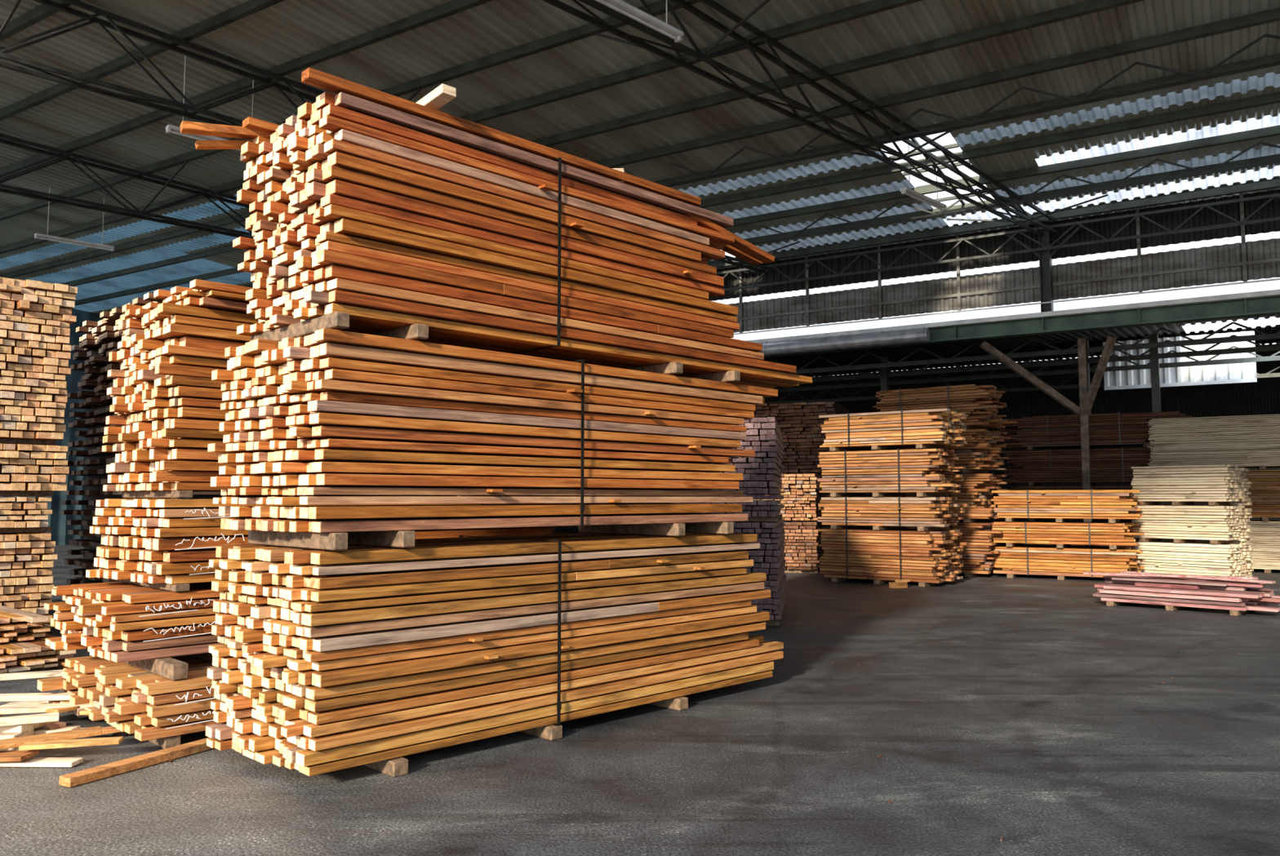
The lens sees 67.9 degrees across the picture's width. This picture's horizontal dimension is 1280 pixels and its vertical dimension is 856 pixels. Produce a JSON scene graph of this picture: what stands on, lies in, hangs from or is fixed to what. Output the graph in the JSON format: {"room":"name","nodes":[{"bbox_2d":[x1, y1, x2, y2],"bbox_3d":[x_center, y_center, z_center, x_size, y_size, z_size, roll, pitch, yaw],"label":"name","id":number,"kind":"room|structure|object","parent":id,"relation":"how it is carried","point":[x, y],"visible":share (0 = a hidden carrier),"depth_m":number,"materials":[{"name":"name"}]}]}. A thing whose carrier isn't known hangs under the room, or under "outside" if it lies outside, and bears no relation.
{"room":"lumber yard","nodes":[
{"label":"lumber yard","id":0,"kind":"room"},
{"bbox_2d":[0,308,501,545],"bbox_3d":[-15.484,0.229,39.243,0.045,8.492,30.000,-3,-5,32],"label":"wall","id":1,"kind":"structure","parent":0,"point":[57,522],"depth_m":32.70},
{"bbox_2d":[0,528,1279,855],"bbox_3d":[0.000,1.596,-0.117,120.000,0.001,120.000,0,-4,0],"label":"floor","id":2,"kind":"structure","parent":0,"point":[1117,760],"depth_m":5.69,"materials":[{"name":"concrete"}]},
{"bbox_2d":[0,605,75,674],"bbox_3d":[-6.628,2.015,9.031,2.830,0.504,1.430,-4,-5,40],"label":"stack","id":3,"kind":"object","parent":2,"relation":"on","point":[23,648],"visible":0.92,"depth_m":8.65,"materials":[{"name":"brown wood"}]},
{"bbox_2d":[0,277,77,634],"bbox_3d":[-8.744,0.409,11.789,2.051,4.110,3.963,4,-6,-45],"label":"stack","id":4,"kind":"object","parent":2,"relation":"on","point":[36,317],"visible":0.93,"depth_m":10.93,"materials":[{"name":"brown wood"}]},
{"bbox_2d":[0,670,124,767],"bbox_3d":[-4.151,1.974,6.721,1.953,0.248,2.255,0,-4,0],"label":"heap","id":5,"kind":"object","parent":2,"relation":"on","point":[20,740],"visible":0.63,"depth_m":6.00,"materials":[{"name":"beige wood"}]},
{"bbox_2d":[58,737,212,787],"bbox_3d":[-2.925,1.999,5.779,0.100,0.050,1.150,-2,-5,27],"label":"plank","id":6,"kind":"object","parent":2,"relation":"on","point":[75,779],"depth_m":5.59,"materials":[{"name":"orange wood"}]},
{"bbox_2d":[60,290,349,601],"bbox_3d":[-5.798,0.535,13.836,3.750,4.160,3.728,4,-6,-45],"label":"stack","id":7,"kind":"object","parent":2,"relation":"on","point":[95,349],"visible":0.19,"depth_m":13.27,"materials":[{"name":"brown wood"}]},
{"bbox_2d":[37,279,557,749],"bbox_3d":[-2.231,0.635,8.055,4.532,3.113,1.720,4,-6,-45],"label":"stack","id":8,"kind":"object","parent":2,"relation":"on","point":[147,635],"visible":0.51,"depth_m":6.65,"materials":[{"name":"brown wood"}]},
{"bbox_2d":[179,67,812,777],"bbox_3d":[-0.558,0.064,7.215,5.348,4.130,1.390,4,-6,-45],"label":"stack","id":9,"kind":"object","parent":2,"relation":"on","point":[446,307],"visible":1,"depth_m":6.02,"materials":[{"name":"brown wood"}]},
{"bbox_2d":[671,417,786,626],"bbox_3d":[1.341,1.284,13.482,1.372,2.613,3.242,-1,-4,10],"label":"stack","id":10,"kind":"object","parent":2,"relation":"on","point":[762,475],"visible":0.38,"depth_m":11.96,"materials":[{"name":"brown wood"}]},
{"bbox_2d":[752,473,819,573],"bbox_3d":[3.188,2.131,21.590,1.678,2.113,2.918,-1,-4,10],"label":"stack","id":11,"kind":"object","parent":2,"relation":"on","point":[801,541],"visible":0.38,"depth_m":20.20,"materials":[{"name":"brown wood"}]},
{"bbox_2d":[743,401,852,562],"bbox_3d":[3.990,1.457,25.245,3.049,3.991,3.098,-2,-4,20],"label":"stack","id":12,"kind":"object","parent":2,"relation":"on","point":[799,424],"visible":0.33,"depth_m":23.88,"materials":[{"name":"brown wood"}]},
{"bbox_2d":[817,408,968,586],"bbox_3d":[4.858,1.329,18.269,2.662,3.226,1.487,-3,-5,37],"label":"stack","id":13,"kind":"object","parent":2,"relation":"on","point":[885,553],"visible":1,"depth_m":17.77,"materials":[{"name":"brown wood"}]},
{"bbox_2d":[888,579,910,588],"bbox_3d":[4.632,2.779,16.956,0.370,0.140,0.140,2,-5,-23],"label":"wood offcut","id":14,"kind":"object","parent":2,"relation":"on","point":[901,584],"visible":1,"depth_m":16.89,"materials":[{"name":"brown wood"}]},
{"bbox_2d":[872,384,1017,577],"bbox_3d":[6.486,1.125,20.273,2.986,3.926,1.427,-3,-5,37],"label":"stack","id":15,"kind":"object","parent":2,"relation":"on","point":[980,404],"visible":0.44,"depth_m":19.47,"materials":[{"name":"brown wood"}]},
{"bbox_2d":[764,321,1279,414],"bbox_3d":[5.403,1.010,30.829,42.501,5.700,8.080,-3,-5,32],"label":"frames","id":16,"kind":"object","parent":2,"relation":"on","point":[1153,344],"visible":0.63,"depth_m":25.23,"materials":[{"name":"paint"}]},
{"bbox_2d":[1001,217,1088,312],"bbox_3d":[1.177,-0.394,26.043,38.900,7.800,0.451,-3,-5,32],"label":"columns","id":17,"kind":"structure","parent":2,"relation":"on","point":[1045,256],"depth_m":21.21,"materials":[{"name":"metal"}]},
{"bbox_2d":[733,278,1279,343],"bbox_3d":[2.499,-2.324,24.995,41.000,0.337,0.144,-3,-5,32],"label":"trim","id":18,"kind":"structure","parent":17,"relation":"attached to","point":[1273,292],"depth_m":20.95,"materials":[{"name":"white paint"}]},
{"bbox_2d":[764,295,1279,358],"bbox_3d":[2.637,-2.000,25.192,42.000,0.360,0.304,-3,-5,32],"label":"beam","id":19,"kind":"structure","parent":17,"relation":"attached to","point":[1270,305],"depth_m":20.60,"materials":[{"name":"metal"}]},
{"bbox_2d":[979,335,1116,546],"bbox_3d":[9.426,0.556,21.906,2.898,5.300,0.897,-2,-5,21],"label":"wooden post","id":20,"kind":"object","parent":2,"relation":"on","point":[1086,397],"visible":0.88,"depth_m":21.96,"materials":[{"name":"brown wood"}]},
{"bbox_2d":[991,488,1145,580],"bbox_3d":[8.647,2.122,19.100,2.897,1.766,1.425,-2,-5,30],"label":"stack","id":21,"kind":"object","parent":2,"relation":"on","point":[1063,560],"visible":0.94,"depth_m":18.62,"materials":[{"name":"brown wood"}]},
{"bbox_2d":[995,411,1191,549],"bbox_3d":[11.685,1.501,23.556,5.511,3.656,1.559,-2,-5,30],"label":"stack","id":22,"kind":"object","parent":2,"relation":"on","point":[1033,466],"visible":0.34,"depth_m":23.48,"materials":[{"name":"brown wood"}]},
{"bbox_2d":[1083,570,1279,616],"bbox_3d":[8.013,2.391,13.951,2.540,0.475,1.325,-4,-6,45],"label":"planks","id":23,"kind":"object","parent":2,"relation":"on","point":[1174,592],"visible":1,"depth_m":13.56,"materials":[{"name":"pink wood"}]},
{"bbox_2d":[1131,464,1246,576],"bbox_3d":[11.037,1.889,19.199,0.871,2.245,1.935,4,-5,-40],"label":"stack","id":24,"kind":"object","parent":2,"relation":"on","point":[1214,523],"visible":0.97,"depth_m":18.88,"materials":[{"name":"beige wood"}]},
{"bbox_2d":[1154,468,1254,577],"bbox_3d":[11.661,1.957,19.752,0.557,2.189,1.830,4,-5,-40],"label":"stack","id":25,"kind":"object","parent":2,"relation":"on","point":[1246,550],"visible":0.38,"depth_m":19.13,"materials":[{"name":"beige wood"}]},
{"bbox_2d":[1146,413,1279,573],"bbox_3d":[13.800,1.442,20.955,4.758,3.392,1.504,-3,-5,32],"label":"stack","id":26,"kind":"object","parent":2,"relation":"on","point":[1246,442],"visible":0.52,"depth_m":20.71,"materials":[{"name":"beige wood"}]},
{"bbox_2d":[0,0,1279,313],"bbox_3d":[-3.208,-5.457,17.959,44.001,1.060,20.301,-3,-5,32],"label":"ceiling","id":27,"kind":"structure","parent":0,"point":[285,31],"depth_m":15.98,"materials":[{"name":"metal"}]},
{"bbox_2d":[0,133,253,239],"bbox_3d":[-8.779,-4.900,21.035,14.431,1.275,14.114,0,-4,0],"label":"roof truss","id":28,"kind":"object","parent":27,"relation":"attached to","point":[21,192],"depth_m":19.30,"materials":[{"name":"black metal"}]},
{"bbox_2d":[183,55,186,94],"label":"rod","id":29,"kind":"object","parent":27,"relation":"hanging from","point":[184,55],"depth_m":14.56,"materials":[{"name":"white paint"}]},
{"bbox_2d":[251,80,253,117],"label":"rod","id":30,"kind":"object","parent":27,"relation":"hanging from","point":[253,80],"depth_m":15.29,"materials":[{"name":"white paint"}]},
{"bbox_2d":[0,0,799,274],"bbox_3d":[-3.383,-5.147,17.672,14.431,1.275,14.114,0,-4,0],"label":"roof truss","id":31,"kind":"object","parent":27,"relation":"attached to","point":[92,19],"depth_m":13.99,"materials":[{"name":"black metal"}]},
{"bbox_2d":[542,0,1107,236],"bbox_3d":[2.274,-5.406,14.146,14.431,1.275,14.114,0,-4,0],"label":"roof truss","id":32,"kind":"object","parent":27,"relation":"attached to","point":[678,47],"depth_m":14.52,"materials":[{"name":"black metal"}]},
{"bbox_2d":[888,137,989,204],"bbox_3d":[6.040,-5.061,19.052,1.300,0.270,4.402,-3,-5,32],"label":"window","id":33,"kind":"structure","parent":27,"relation":"attached to","point":[953,145],"depth_m":18.65,"materials":[{"name":"glass"}]},
{"bbox_2d":[669,33,1279,243],"bbox_3d":[9.470,-5.033,15.187,18.413,0.638,4.140,-3,-5,32],"label":"lattice","id":34,"kind":"object","parent":27,"relation":"attached to","point":[1206,73],"depth_m":16.75,"materials":[{"name":"black metal"}]},
{"bbox_2d":[0,0,1279,318],"bbox_3d":[-3.264,-5.365,17.863,43.601,1.068,18.550,-3,-5,32],"label":"roof","id":35,"kind":"structure","parent":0,"point":[247,8],"depth_m":16.33,"materials":[{"name":"grey metal"}]},
{"bbox_2d":[34,186,114,251],"bbox_3d":[-12.200,-4.529,20.587,1.500,1.150,0.140,4,-6,-45],"label":"fluorescent light","id":36,"kind":"object","parent":35,"relation":"hanging from","point":[39,236],"visible":1,"depth_m":20.49,"materials":[{"name":"white paint"}]},
{"bbox_2d":[165,124,228,140],"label":"fluorescent light","id":37,"kind":"object","parent":35,"relation":"hanging from","point":[172,129],"depth_m":14.56,"materials":[{"name":"white paint"}]},
{"bbox_2d":[595,0,683,43],"bbox_3d":[-0.050,-5.425,11.127,1.500,1.350,0.140,4,-6,-45],"label":"fluorescent light","id":38,"kind":"object","parent":35,"relation":"hanging from","point":[620,6],"visible":1,"depth_m":11.14,"materials":[{"name":"white paint"}]},
{"bbox_2d":[899,144,946,211],"bbox_3d":[5.300,-4.710,17.793,1.500,1.000,0.140,4,-6,-45],"label":"fluorescent light","id":39,"kind":"object","parent":35,"relation":"hanging from","point":[907,191],"visible":0.85,"depth_m":17.66,"materials":[{"name":"white paint"}]},
{"bbox_2d":[716,193,1279,291],"bbox_3d":[2.405,-3.890,25.063,40.911,0.530,0.062,-3,-5,32],"label":"girder","id":40,"kind":"object","parent":35,"relation":"attached to","point":[1271,197],"visible":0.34,"depth_m":21.25,"materials":[{"name":"metal"}]},
{"bbox_2d":[501,343,1279,528],"bbox_3d":[11.031,1.053,40.329,44.000,7.008,0.048,-3,-5,32],"label":"wall","id":41,"kind":"structure","parent":0,"point":[1262,397],"depth_m":36.92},
{"bbox_2d":[706,189,1279,333],"bbox_3d":[2.775,-3.460,25.521,42.000,1.840,0.102,-3,-5,32],"label":"wall","id":42,"kind":"structure","parent":0,"point":[1244,261],"depth_m":21.87,"materials":[{"name":"grey metal"}]},
{"bbox_2d":[760,314,1279,377],"bbox_3d":[6.516,-2.273,33.328,44.000,1.524,17.401,-3,-5,32],"label":"ceiling","id":43,"kind":"structure","parent":0,"point":[1066,340],"depth_m":28.97,"materials":[{"name":"black metal"}]},
{"bbox_2d":[756,327,929,355],"bbox_3d":[4.604,-2.076,23.339,4.900,0.341,0.350,-3,-5,32],"label":"beam","id":44,"kind":"structure","parent":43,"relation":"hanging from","point":[919,335],"depth_m":22.94,"materials":[{"name":"silver metal"}]},
{"bbox_2d":[1102,330,1257,390],"bbox_3d":[14.996,-1.859,26.566,3.700,1.400,0.100,-3,-5,32],"label":"panel","id":45,"kind":"object","parent":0,"point":[1235,373],"visible":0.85,"depth_m":26.46,"materials":[{"name":"white metal"}]}
]}

